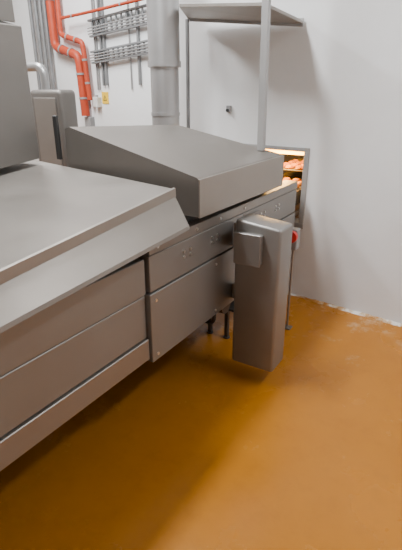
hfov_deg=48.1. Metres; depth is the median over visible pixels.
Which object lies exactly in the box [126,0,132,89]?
cable
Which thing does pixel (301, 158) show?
conveyor
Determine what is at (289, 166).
bread roll
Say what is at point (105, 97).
warning sign
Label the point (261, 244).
control box
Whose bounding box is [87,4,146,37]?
cable tray
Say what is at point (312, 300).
baseboard
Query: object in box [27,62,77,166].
motor housing
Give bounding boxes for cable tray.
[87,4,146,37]
[89,39,147,63]
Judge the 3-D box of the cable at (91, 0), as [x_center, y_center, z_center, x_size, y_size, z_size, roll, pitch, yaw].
[-1.075,-2.819,4.356,0.014,1.900,0.014,16,27,35]
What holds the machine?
on the floor
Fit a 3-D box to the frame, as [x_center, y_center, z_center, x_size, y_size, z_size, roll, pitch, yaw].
[0.591,-0.757,3.803,0.648,0.650,0.012,16,27,34]
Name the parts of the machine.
panel, panel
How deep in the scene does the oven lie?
2.46 m
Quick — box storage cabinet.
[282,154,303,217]
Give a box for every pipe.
[27,0,41,89]
[33,0,43,64]
[37,0,50,89]
[42,0,55,89]
[146,0,180,124]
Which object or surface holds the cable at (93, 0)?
attached to the wall
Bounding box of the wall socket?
[226,105,231,111]
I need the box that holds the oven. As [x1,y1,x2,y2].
[52,116,297,361]
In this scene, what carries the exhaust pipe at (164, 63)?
attached to the oven
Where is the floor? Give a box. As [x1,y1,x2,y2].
[0,295,401,549]
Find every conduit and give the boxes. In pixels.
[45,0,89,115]
[55,0,91,99]
[60,0,142,19]
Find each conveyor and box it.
[283,157,303,171]
[283,171,302,215]
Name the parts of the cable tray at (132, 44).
tray rail, tray rail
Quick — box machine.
[0,160,189,470]
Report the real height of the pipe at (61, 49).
2.163 m
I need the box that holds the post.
[285,227,300,329]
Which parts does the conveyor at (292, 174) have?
rail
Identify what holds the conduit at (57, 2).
attached to the wall
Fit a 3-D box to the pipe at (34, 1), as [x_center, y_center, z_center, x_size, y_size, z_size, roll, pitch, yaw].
[-1.785,-2.211,5.124,0.040,3.600,0.040,16,27,35]
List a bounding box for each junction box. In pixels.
[84,116,94,126]
[93,95,101,106]
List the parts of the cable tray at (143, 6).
tray rail, tray rail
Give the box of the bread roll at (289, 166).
[285,164,293,168]
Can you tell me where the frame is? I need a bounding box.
[243,143,309,228]
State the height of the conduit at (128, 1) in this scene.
0.088 m
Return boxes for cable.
[91,0,98,89]
[93,0,100,89]
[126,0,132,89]
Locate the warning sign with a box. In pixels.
[102,92,108,103]
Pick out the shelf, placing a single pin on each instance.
(263, 13)
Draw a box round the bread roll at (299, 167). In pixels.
[295,165,302,169]
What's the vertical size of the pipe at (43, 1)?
3.600 m
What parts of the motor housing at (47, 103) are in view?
door panel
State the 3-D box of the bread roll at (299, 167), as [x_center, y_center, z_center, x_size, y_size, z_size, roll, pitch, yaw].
[0.896,-0.980,4.102,0.072,0.039,0.110,9,23,21]
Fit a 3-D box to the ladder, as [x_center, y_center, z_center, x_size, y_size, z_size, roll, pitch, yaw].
[-0.792,-2.756,4.143,0.540,1.860,0.028,16,27,35]
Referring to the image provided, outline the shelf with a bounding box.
[179,0,303,150]
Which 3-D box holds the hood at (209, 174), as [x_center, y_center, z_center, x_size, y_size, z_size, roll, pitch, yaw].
[-0.109,-0.719,2.784,0.880,0.404,1.060,13,25,29]
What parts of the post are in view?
post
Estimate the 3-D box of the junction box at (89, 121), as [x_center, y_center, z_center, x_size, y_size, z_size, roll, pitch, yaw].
[-1.214,-1.629,4.920,0.100,0.210,0.064,16,27,35]
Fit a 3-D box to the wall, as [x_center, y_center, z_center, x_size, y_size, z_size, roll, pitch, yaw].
[0.459,-1.629,3.668,8.750,3.600,0.142,16,27,35]
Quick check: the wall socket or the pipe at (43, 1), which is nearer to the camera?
the wall socket
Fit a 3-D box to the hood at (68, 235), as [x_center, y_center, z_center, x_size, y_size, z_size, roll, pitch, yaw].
[-1.225,-0.059,1.604,1.527,0.359,2.486,13,25,29]
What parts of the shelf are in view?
post, shelf plate, post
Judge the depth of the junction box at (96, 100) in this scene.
4.72 m
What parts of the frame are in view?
rail, rail, post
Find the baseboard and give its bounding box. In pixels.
[288,293,401,326]
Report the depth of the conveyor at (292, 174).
4.32 m
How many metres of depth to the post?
3.21 m
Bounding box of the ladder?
[96,0,141,85]
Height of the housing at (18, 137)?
2.090 m
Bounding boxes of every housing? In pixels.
[0,0,39,168]
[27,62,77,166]
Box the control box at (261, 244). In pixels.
[232,213,292,371]
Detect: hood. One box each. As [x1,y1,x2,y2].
[0,160,189,332]
[64,125,281,216]
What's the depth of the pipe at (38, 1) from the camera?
4.90 m
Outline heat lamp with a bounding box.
[265,149,303,154]
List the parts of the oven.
panel, panel, leg, rail, drive motor, leg, panel, panel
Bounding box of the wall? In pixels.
[5,0,401,322]
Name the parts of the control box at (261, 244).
junction box lid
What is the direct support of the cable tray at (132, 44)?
attached to the wall
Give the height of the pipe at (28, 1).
3.600 m
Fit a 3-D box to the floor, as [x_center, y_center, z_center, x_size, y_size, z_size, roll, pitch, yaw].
[-0.554,0.710,2.803,8.600,0.100,9.400,13,25,29]

